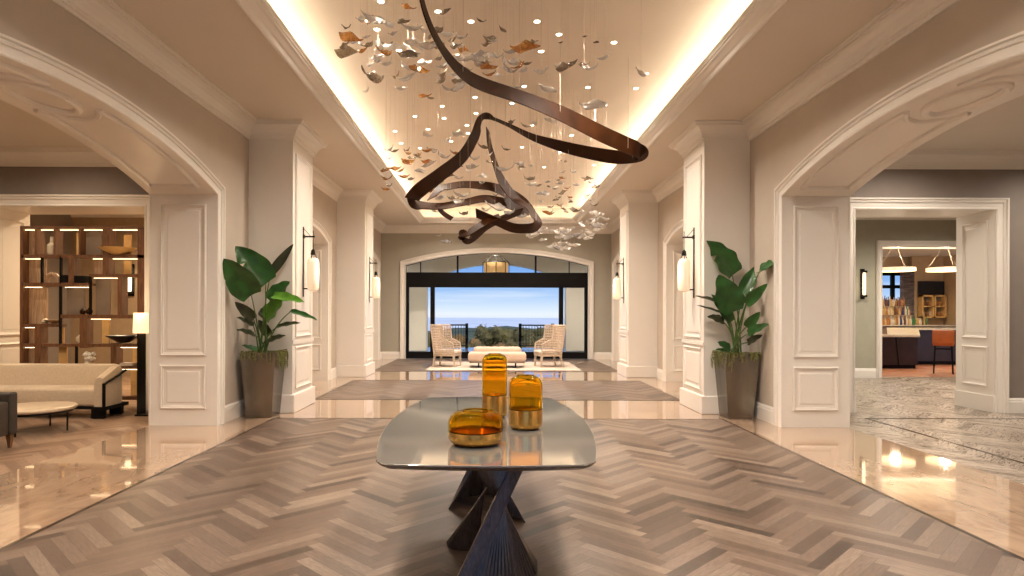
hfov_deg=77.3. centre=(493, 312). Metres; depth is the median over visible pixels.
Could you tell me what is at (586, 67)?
glass leaf
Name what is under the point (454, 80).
glass leaf
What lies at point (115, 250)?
wooden bowl
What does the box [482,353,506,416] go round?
vase
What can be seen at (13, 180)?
wall partition
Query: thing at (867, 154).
lining
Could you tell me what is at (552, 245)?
glass leaf
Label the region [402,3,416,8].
glass leaf
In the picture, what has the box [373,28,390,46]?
glass leaf
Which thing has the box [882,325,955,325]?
countertop
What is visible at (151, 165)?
lining
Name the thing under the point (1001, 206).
door frame
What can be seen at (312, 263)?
sconce
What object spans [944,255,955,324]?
wall
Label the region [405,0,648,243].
sculpture
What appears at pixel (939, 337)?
bar stool
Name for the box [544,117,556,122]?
glass leaf
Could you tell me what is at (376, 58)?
glass leaf
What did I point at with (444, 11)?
glass leaf
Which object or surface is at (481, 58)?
glass leaf
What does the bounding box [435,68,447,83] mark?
glass leaf
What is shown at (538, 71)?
glass leaf
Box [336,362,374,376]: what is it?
trim
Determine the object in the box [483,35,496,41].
glass leaf
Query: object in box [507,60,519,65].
glass leaf
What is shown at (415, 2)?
glass leaf
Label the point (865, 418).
trim
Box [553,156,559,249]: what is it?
glass leaf
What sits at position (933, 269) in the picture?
pendant
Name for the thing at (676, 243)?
lining
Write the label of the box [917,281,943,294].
television
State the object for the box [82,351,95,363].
flower vase
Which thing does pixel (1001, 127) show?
ceiling
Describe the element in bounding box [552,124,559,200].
glass leaf
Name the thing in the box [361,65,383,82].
glass leaf
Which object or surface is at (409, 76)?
glass leaf
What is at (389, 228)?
crown molding
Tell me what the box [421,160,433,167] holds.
glass leaf
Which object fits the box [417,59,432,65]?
glass leaf
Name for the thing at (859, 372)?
baseboard
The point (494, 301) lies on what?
window
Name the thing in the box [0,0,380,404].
wall
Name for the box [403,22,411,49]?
glass leaf
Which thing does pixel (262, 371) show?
potted palm
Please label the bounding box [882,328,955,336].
countertop
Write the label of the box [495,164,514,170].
glass leaf
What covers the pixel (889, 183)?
wall
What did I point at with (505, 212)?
glass leaf
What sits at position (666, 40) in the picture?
ceiling
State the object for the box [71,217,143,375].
wall
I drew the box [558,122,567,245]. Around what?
glass leaf
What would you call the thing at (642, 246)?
column
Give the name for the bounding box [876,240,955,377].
door frame
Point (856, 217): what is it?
door frame
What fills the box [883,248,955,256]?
ceiling
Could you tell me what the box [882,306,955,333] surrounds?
shelving
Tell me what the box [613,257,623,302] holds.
sconce
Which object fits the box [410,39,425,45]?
glass leaf
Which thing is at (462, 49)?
glass leaf
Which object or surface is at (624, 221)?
panel
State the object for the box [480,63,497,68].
glass leaf
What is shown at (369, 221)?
panel
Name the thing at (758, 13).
trim tray moulding
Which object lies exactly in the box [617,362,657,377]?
trim
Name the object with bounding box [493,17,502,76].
glass leaf
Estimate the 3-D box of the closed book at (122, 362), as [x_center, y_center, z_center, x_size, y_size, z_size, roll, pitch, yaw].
[-5.731,0.792,10.060,0.200,0.023,0.160,0,0,0]
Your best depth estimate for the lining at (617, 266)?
20.20 m
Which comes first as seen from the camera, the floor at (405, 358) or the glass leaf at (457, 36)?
the glass leaf at (457, 36)
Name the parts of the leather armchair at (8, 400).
armrest, leg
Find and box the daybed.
[468,346,525,367]
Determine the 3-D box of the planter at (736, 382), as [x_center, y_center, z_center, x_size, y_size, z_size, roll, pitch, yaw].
[3.532,1.046,9.320,0.500,0.930,0.500,0,0,0]
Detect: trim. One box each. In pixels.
[0,418,1023,560]
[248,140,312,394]
[280,386,314,412]
[315,380,679,400]
[336,202,372,364]
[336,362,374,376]
[375,359,615,371]
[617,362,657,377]
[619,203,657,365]
[680,387,718,413]
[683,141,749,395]
[865,418,1023,463]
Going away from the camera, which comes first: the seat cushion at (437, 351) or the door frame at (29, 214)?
the door frame at (29, 214)
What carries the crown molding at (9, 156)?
attached to the wall partition at (13, 180)
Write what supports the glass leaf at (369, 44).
hanging from the ceiling at (666, 40)
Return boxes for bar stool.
[932,330,954,373]
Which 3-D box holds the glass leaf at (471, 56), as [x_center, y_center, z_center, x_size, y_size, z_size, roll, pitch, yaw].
[-0.261,-3.004,6.907,0.187,0.554,0.084,0,0,16]
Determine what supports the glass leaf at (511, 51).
hanging from the ceiling at (666, 40)
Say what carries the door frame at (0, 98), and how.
attached to the wall at (44, 25)
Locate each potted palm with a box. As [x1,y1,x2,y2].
[222,244,316,417]
[696,240,773,417]
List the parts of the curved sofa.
seat, backrest, leg, wood frame, armrest, leg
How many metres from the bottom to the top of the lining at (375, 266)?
3.285 m
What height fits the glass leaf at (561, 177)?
1.273 m
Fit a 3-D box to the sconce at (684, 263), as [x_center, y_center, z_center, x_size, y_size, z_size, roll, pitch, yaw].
[3.012,-0.781,10.000,0.260,1.100,0.190,0,0,0]
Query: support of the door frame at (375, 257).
attached to the wall at (44, 25)
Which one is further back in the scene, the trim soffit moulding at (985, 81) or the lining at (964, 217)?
the lining at (964, 217)
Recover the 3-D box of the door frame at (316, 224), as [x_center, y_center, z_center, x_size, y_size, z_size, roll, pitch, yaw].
[-3.628,-0.195,12.750,0.062,3.368,2.907,0,0,0]
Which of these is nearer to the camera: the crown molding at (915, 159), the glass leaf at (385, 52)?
the glass leaf at (385, 52)
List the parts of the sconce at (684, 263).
lamp shade, plate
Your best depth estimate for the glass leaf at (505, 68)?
6.43 m
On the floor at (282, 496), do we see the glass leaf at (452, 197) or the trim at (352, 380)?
the trim at (352, 380)
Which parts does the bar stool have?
leg, seat, backrest, leg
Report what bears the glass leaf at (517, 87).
hanging from the ceiling at (666, 40)
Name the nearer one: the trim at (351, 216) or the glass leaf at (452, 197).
the glass leaf at (452, 197)
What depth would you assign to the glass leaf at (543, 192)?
10.31 m
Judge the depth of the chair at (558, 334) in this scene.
17.47 m
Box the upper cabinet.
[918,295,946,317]
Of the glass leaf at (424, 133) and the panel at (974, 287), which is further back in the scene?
the panel at (974, 287)
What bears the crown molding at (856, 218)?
attached to the wall at (868, 232)
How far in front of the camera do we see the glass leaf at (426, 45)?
6.38 m
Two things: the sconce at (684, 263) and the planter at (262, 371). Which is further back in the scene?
the sconce at (684, 263)
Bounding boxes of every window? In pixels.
[406,253,587,358]
[882,273,899,299]
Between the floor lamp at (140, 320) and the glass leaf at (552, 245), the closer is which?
the floor lamp at (140, 320)
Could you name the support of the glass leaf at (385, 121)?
hanging from the ceiling at (666, 40)
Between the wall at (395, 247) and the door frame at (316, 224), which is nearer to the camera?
the door frame at (316, 224)
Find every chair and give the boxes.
[430,324,461,366]
[534,325,565,366]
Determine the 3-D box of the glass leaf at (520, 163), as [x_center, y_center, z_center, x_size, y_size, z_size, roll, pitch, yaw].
[0.355,-2.658,8.852,0.166,1.243,0.063,0,0,-23]
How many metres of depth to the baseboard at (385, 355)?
20.77 m
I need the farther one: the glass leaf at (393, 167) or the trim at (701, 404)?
the trim at (701, 404)
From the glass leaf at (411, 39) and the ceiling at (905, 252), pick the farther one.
the ceiling at (905, 252)
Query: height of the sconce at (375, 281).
1.100 m
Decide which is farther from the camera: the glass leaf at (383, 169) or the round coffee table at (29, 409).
the glass leaf at (383, 169)
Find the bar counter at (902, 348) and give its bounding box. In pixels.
[882,328,955,368]
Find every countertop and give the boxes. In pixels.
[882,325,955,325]
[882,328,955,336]
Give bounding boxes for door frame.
[0,33,225,425]
[0,98,150,425]
[0,194,148,409]
[29,214,143,225]
[313,219,331,380]
[373,251,379,359]
[400,248,593,358]
[612,251,619,360]
[663,220,682,381]
[773,31,1023,426]
[848,94,1023,427]
[850,197,1009,412]
[856,217,956,389]
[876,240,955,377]
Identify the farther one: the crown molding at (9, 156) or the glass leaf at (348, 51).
the crown molding at (9, 156)
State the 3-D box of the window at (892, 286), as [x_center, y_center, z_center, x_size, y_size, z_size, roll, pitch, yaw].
[11.037,-0.607,23.010,8.070,1.680,0.100,0,0,0]
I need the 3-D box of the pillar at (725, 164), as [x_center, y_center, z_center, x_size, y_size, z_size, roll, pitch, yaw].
[3.492,-0.649,10.075,0.700,4.320,1.050,0,0,0]
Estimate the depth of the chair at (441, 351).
17.48 m
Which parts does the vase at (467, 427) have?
glass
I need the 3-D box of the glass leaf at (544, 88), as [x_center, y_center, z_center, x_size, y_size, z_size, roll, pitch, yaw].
[0.595,-2.827,6.907,0.239,0.903,0.067,0,0,-19]
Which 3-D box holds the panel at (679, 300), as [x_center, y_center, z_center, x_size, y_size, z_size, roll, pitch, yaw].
[4.250,-0.032,12.750,0.600,2.650,2.660,0,0,0]
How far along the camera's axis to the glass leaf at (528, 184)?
9.77 m
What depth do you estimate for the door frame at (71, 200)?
9.73 m
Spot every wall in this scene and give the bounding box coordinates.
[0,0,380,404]
[30,215,70,363]
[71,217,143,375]
[381,233,610,351]
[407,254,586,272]
[611,0,1023,406]
[851,169,1023,412]
[855,220,955,367]
[882,257,908,272]
[909,256,943,324]
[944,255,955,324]
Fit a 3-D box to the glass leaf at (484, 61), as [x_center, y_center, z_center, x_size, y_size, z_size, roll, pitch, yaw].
[-0.091,-2.896,6.482,0.106,0.769,0.048,0,0,33]
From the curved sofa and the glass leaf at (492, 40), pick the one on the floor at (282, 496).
the curved sofa
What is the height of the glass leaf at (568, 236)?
2.245 m
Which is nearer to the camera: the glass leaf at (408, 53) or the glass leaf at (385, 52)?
the glass leaf at (408, 53)
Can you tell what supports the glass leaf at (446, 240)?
hanging from the ceiling at (666, 40)
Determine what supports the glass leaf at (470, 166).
hanging from the ceiling at (666, 40)
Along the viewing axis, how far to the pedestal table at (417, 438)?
3.58 m
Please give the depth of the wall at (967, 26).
7.61 m
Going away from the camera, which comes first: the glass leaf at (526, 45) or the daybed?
the glass leaf at (526, 45)
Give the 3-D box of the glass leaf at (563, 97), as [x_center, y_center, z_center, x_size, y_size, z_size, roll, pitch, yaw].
[1.061,-2.411,9.672,0.092,1.731,0.045,0,0,20]
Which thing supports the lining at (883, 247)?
attached to the wall at (868, 232)
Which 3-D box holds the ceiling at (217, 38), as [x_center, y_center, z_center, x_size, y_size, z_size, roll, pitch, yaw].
[0.089,-2.880,8.625,9.200,0.120,25.250,0,0,0]
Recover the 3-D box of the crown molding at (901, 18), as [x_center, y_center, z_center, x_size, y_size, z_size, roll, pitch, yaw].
[3.386,-2.687,8.400,0.885,0.245,24.800,0,0,0]
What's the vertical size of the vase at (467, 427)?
0.191 m
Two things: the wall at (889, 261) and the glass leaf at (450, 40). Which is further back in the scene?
the wall at (889, 261)
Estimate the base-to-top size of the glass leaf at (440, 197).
1.559 m
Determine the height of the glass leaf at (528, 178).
1.464 m
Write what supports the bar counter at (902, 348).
on the floor at (282, 496)
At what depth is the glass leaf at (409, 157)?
9.69 m
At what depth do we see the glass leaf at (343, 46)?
6.05 m
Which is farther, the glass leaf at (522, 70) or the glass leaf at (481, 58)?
the glass leaf at (481, 58)
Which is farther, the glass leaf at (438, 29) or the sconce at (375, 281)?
the sconce at (375, 281)
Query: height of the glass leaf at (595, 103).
1.166 m
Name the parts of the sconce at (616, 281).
lamp shade, plate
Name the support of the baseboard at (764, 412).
attached to the wall at (967, 26)
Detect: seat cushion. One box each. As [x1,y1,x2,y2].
[435,349,460,353]
[468,352,525,360]
[534,350,559,353]
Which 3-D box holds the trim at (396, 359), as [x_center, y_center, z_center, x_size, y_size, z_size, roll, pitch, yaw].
[0.070,1.498,18.525,6.370,0.004,4.450,0,0,0]
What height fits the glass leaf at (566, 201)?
2.242 m
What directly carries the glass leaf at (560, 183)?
hanging from the ceiling at (666, 40)
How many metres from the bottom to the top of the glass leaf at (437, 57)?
0.580 m
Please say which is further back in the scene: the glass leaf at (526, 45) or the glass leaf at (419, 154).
the glass leaf at (419, 154)
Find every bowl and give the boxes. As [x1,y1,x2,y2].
[45,320,63,323]
[99,246,136,254]
[106,335,136,342]
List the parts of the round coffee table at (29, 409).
rim frame, leg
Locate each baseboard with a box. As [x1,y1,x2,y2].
[225,352,381,422]
[381,352,610,358]
[610,353,772,423]
[855,368,875,377]
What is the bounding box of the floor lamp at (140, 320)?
[133,313,148,415]
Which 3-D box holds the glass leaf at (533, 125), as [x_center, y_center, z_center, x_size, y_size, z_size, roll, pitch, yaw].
[0.593,-2.235,9.588,0.119,2.086,0.050,0,0,-30]
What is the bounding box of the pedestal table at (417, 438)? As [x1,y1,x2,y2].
[376,397,595,575]
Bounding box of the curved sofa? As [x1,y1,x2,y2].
[0,363,128,418]
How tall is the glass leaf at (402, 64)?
0.651 m
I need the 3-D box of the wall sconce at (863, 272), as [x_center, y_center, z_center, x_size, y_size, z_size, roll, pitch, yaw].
[8.643,-0.675,14.930,0.098,0.703,0.140,0,0,0]
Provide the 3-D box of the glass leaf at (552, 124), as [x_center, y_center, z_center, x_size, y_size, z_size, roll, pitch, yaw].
[0.969,-2.453,10.534,0.080,1.648,0.033,0,0,22]
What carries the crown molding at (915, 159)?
attached to the wall at (889, 183)
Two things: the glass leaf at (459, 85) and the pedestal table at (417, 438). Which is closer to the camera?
the pedestal table at (417, 438)
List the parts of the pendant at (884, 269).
lamp shade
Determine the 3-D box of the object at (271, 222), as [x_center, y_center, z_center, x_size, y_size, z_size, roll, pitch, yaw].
[-3.338,-0.670,10.075,0.680,4.320,1.050,0,0,0]
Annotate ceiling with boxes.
[0,100,87,146]
[113,0,895,224]
[267,0,752,217]
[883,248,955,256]
[914,95,1023,149]
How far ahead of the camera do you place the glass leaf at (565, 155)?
9.43 m
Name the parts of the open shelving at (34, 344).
post, panel, panel, panel, panel, panel, shelf, shelf, panel, panel, panel, panel, shelf, shelf, shelf, shelf, panel, shelf, panel, panel, panel, shelf, panel, panel, shelf, shelf, panel, panel, post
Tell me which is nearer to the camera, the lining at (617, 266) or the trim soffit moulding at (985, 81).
the trim soffit moulding at (985, 81)
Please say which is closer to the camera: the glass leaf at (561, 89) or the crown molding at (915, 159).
the glass leaf at (561, 89)
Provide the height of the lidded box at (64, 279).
0.120 m
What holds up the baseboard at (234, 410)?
attached to the wall at (44, 25)
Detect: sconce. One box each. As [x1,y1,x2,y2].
[128,264,134,295]
[303,227,318,296]
[369,257,379,301]
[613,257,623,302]
[678,227,694,297]
[860,269,866,298]
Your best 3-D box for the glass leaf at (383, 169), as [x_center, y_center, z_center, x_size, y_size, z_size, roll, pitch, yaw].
[-1.508,-2.629,8.949,0.144,1.310,0.072,0,0,35]
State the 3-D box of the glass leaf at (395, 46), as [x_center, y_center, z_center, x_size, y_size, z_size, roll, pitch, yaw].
[-1.218,-3.202,7.627,0.262,0.163,0.123,0,0,19]
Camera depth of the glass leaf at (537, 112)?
10.46 m
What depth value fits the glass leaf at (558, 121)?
9.59 m
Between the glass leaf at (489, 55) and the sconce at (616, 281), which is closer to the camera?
the glass leaf at (489, 55)
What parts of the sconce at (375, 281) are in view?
plate, lamp shade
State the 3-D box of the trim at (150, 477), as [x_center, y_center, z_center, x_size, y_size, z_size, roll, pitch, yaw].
[0.070,1.498,2.585,6.370,0.004,12.970,0,0,0]
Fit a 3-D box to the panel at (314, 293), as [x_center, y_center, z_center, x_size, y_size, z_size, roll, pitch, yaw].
[-4.090,-0.057,12.750,0.600,2.650,2.660,0,0,0]
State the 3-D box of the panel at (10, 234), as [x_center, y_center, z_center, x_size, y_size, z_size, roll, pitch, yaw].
[-6.485,0.005,10.150,2.350,2.950,0.820,0,0,0]
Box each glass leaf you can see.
[334,46,358,58]
[339,31,363,41]
[339,41,349,49]
[360,40,372,46]
[361,11,386,23]
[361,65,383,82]
[372,54,382,62]
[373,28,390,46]
[374,44,382,51]
[376,45,391,55]
[381,78,389,171]
[381,121,389,189]
[383,38,402,49]
[385,21,395,27]
[388,166,400,169]
[395,70,416,80]
[397,18,409,23]
[397,50,417,57]
[398,18,422,30]
[401,60,417,69]
[401,157,415,162]
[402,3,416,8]
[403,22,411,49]
[405,38,413,44]
[408,64,429,73]
[408,109,416,158]
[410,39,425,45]
[412,2,420,53]
[415,41,436,49]
[415,168,425,172]
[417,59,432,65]
[417,90,420,155]
[418,93,431,97]
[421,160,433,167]
[423,131,432,136]
[434,16,441,59]
[434,26,442,32]
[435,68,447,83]
[435,194,445,199]
[438,150,450,158]
[439,8,450,14]
[440,32,452,36]
[440,90,451,242]
[441,80,464,91]
[447,134,458,199]
[448,32,457,42]
[450,43,461,48]
[451,78,461,83]
[452,17,460,59]
[452,129,466,136]
[453,31,467,38]
[453,190,469,196]
[458,27,470,52]
[461,53,477,60]
[463,53,488,63]
[466,150,479,168]
[476,50,488,57]
[479,10,489,63]
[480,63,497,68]
[482,33,495,75]
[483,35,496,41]
[485,63,505,210]
[487,42,499,56]
[488,16,498,41]
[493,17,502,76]
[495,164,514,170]
[502,56,518,72]
[503,49,515,53]
[504,208,514,213]
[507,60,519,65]
[508,57,518,62]
[510,40,540,52]
[511,61,523,68]
[513,104,523,165]
[515,1,523,88]
[518,8,527,72]
[523,174,534,179]
[525,181,536,185]
[533,66,548,73]
[533,125,533,166]
[535,190,549,195]
[536,112,544,233]
[538,83,556,92]
[538,113,542,201]
[538,114,547,231]
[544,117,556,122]
[546,206,559,248]
[551,124,554,213]
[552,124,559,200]
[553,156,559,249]
[554,123,559,233]
[555,89,565,238]
[555,121,561,236]
[555,183,565,248]
[556,59,577,71]
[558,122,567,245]
[559,101,564,178]
[560,124,567,232]
[560,155,568,248]
[561,97,565,209]
[562,126,573,239]
[562,201,571,249]
[568,129,576,229]
[569,156,580,246]
[579,99,607,109]
[580,194,586,224]
[582,63,597,69]
[591,165,603,228]
[596,54,609,59]
[636,66,647,76]
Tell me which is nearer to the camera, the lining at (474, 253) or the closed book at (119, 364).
the closed book at (119, 364)
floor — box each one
[0,359,1023,575]
[405,358,458,358]
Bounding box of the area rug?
[426,362,580,370]
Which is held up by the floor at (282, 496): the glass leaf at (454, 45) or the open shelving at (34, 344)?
the open shelving at (34, 344)
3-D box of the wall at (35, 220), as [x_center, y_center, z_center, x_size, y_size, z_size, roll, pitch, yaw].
[-9.948,-0.505,8.200,0.100,3.950,14.400,0,0,0]
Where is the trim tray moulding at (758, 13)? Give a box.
[234,0,787,222]
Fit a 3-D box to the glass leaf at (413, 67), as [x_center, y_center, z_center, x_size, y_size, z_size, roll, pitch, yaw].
[-0.768,-2.875,6.623,0.223,0.814,0.110,0,0,35]
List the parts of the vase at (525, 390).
glass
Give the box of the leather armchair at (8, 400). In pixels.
[0,392,16,447]
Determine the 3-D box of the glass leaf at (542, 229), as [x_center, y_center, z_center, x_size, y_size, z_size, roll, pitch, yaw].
[0.771,-2.250,9.707,0.176,2.056,0.084,0,0,22]
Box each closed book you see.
[119,364,136,365]
[120,362,136,363]
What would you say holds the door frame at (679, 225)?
attached to the wall at (967, 26)
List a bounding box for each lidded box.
[61,275,68,282]
[74,276,88,282]
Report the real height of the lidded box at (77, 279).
0.110 m
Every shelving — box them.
[20,226,143,399]
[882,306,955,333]
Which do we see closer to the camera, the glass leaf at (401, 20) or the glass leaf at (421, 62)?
the glass leaf at (401, 20)
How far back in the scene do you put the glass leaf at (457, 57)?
7.10 m
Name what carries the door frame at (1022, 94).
attached to the wall at (967, 26)
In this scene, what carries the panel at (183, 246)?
attached to the lining at (151, 165)
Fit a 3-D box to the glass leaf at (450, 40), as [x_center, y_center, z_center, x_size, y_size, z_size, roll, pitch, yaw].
[-0.447,-3.119,6.987,0.049,0.324,0.160,0,0,-32]
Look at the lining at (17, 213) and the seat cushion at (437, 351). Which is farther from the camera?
the seat cushion at (437, 351)
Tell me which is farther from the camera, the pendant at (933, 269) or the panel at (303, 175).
the pendant at (933, 269)
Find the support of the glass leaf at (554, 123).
hanging from the ceiling at (666, 40)
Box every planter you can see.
[240,350,285,417]
[714,352,759,417]
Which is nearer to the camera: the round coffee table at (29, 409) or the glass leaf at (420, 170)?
the round coffee table at (29, 409)
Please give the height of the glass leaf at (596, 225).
2.031 m
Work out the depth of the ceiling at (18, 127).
8.76 m
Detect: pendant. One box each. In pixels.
[882,248,915,271]
[926,248,955,271]
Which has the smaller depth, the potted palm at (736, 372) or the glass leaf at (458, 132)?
the potted palm at (736, 372)
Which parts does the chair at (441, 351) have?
shell frame, seat frame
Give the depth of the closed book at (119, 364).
9.98 m
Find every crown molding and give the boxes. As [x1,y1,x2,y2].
[0,147,115,166]
[52,0,385,232]
[70,215,143,217]
[382,225,610,233]
[606,0,959,233]
[856,218,955,219]
[886,150,1023,169]
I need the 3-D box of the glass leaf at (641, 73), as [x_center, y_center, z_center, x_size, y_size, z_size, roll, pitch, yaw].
[1.529,-2.856,6.589,0.152,0.839,0.060,0,0,-43]
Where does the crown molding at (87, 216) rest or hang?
attached to the wall at (118, 326)
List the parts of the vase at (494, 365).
glass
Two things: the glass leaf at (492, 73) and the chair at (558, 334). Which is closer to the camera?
the glass leaf at (492, 73)
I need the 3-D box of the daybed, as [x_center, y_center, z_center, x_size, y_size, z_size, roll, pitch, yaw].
[0.096,1.211,17.525,1.560,0.542,0.850,0,0,0]
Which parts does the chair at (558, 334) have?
seat frame, shell frame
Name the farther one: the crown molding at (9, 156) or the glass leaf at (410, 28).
the crown molding at (9, 156)
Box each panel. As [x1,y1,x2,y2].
[0,218,23,362]
[160,204,205,408]
[292,153,313,388]
[312,250,320,370]
[364,210,373,361]
[618,211,627,362]
[673,251,682,371]
[681,155,703,389]
[793,206,838,410]
[855,220,994,412]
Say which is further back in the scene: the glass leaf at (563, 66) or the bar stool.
the bar stool
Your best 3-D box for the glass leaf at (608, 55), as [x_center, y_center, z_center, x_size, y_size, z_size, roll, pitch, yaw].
[1.096,-2.901,6.399,0.156,0.751,0.048,0,0,1]
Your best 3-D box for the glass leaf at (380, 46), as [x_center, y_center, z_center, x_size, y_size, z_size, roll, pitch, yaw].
[-1.208,-3.011,6.705,0.138,0.546,0.056,0,0,33]
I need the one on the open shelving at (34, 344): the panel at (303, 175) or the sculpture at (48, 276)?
the sculpture at (48, 276)
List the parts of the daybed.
frame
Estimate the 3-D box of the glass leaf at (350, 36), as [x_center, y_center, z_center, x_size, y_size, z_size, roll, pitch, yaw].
[-1.407,-2.983,6.342,0.246,0.602,0.107,0,0,-14]
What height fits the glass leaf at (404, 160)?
1.281 m
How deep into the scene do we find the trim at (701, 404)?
9.60 m
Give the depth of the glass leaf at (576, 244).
9.98 m
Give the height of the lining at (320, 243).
3.265 m
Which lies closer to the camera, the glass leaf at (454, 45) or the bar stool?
the glass leaf at (454, 45)
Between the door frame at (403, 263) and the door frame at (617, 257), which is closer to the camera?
the door frame at (617, 257)
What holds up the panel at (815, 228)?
attached to the lining at (867, 154)
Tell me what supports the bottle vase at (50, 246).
on the open shelving at (34, 344)
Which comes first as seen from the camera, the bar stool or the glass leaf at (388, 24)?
the glass leaf at (388, 24)
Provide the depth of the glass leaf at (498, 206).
8.39 m
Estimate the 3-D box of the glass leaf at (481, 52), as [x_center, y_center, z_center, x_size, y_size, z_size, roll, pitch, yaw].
[-0.117,-2.974,6.681,0.140,0.613,0.072,0,0,3]
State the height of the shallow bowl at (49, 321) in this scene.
0.060 m
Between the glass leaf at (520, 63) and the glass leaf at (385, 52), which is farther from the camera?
the glass leaf at (520, 63)
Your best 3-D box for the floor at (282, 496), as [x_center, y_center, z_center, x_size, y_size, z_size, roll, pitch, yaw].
[2.245,1.605,9.500,24.500,0.203,27.000,0,0,0]
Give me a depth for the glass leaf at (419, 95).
6.83 m
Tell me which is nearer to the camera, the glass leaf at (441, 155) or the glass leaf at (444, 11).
the glass leaf at (444, 11)
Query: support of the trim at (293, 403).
attached to the wall at (44, 25)
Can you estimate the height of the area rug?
0.015 m
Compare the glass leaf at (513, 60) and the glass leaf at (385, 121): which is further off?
the glass leaf at (385, 121)
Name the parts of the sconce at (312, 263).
plate, lamp shade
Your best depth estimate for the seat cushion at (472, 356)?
17.10 m
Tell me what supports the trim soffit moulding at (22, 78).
attached to the wall at (44, 25)
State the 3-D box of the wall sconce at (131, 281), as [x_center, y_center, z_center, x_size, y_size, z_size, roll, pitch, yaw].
[-8.509,-0.769,14.928,0.195,0.750,0.145,0,0,0]
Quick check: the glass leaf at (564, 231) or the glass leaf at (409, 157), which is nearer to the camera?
the glass leaf at (409, 157)
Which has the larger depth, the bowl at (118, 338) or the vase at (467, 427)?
the bowl at (118, 338)
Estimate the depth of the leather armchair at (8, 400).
6.98 m
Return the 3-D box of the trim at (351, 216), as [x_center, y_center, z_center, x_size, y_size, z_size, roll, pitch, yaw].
[-3.338,-0.670,15.425,0.680,4.320,1.050,0,0,0]
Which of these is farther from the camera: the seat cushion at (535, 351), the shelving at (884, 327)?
the shelving at (884, 327)
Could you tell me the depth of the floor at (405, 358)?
21.25 m
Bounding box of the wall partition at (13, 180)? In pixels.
[0,167,148,194]
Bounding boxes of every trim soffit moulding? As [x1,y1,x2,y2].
[0,61,200,187]
[801,59,1023,189]
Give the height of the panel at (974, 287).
2.950 m
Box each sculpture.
[44,272,58,282]
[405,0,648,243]
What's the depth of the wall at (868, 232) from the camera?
15.00 m
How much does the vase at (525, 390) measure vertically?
0.341 m
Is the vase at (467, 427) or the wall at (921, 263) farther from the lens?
the wall at (921, 263)
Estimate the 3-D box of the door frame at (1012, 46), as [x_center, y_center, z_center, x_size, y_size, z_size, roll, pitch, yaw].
[3.790,-0.289,5.780,0.062,3.600,5.612,0,0,0]
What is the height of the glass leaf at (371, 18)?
0.666 m
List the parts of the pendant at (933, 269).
lamp shade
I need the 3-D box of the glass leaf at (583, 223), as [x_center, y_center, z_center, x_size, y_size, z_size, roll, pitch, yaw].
[1.308,-2.279,9.293,0.058,1.995,0.145,0,0,34]
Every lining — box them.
[0,56,215,425]
[0,206,143,362]
[312,227,326,379]
[373,258,377,359]
[405,253,588,358]
[614,258,619,360]
[667,228,682,381]
[783,55,1023,427]
[856,210,994,395]
[883,247,955,247]
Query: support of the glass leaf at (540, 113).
hanging from the ceiling at (666, 40)
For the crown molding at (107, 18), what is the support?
attached to the wall at (44, 25)
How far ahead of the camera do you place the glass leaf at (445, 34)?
6.60 m
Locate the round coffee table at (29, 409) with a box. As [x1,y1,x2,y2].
[14,401,77,436]
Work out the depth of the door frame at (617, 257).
20.25 m
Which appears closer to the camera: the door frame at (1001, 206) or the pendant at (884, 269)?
the door frame at (1001, 206)
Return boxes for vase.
[47,237,53,254]
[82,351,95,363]
[448,408,502,447]
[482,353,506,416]
[509,374,542,429]
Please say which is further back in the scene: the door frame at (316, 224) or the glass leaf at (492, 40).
the door frame at (316, 224)
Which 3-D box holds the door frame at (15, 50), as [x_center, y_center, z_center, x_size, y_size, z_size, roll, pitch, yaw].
[-3.628,-0.311,5.780,0.062,3.600,5.612,0,0,0]
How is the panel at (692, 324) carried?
attached to the wall at (967, 26)
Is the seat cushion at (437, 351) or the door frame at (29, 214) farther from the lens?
the seat cushion at (437, 351)
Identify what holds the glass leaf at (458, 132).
hanging from the ceiling at (666, 40)

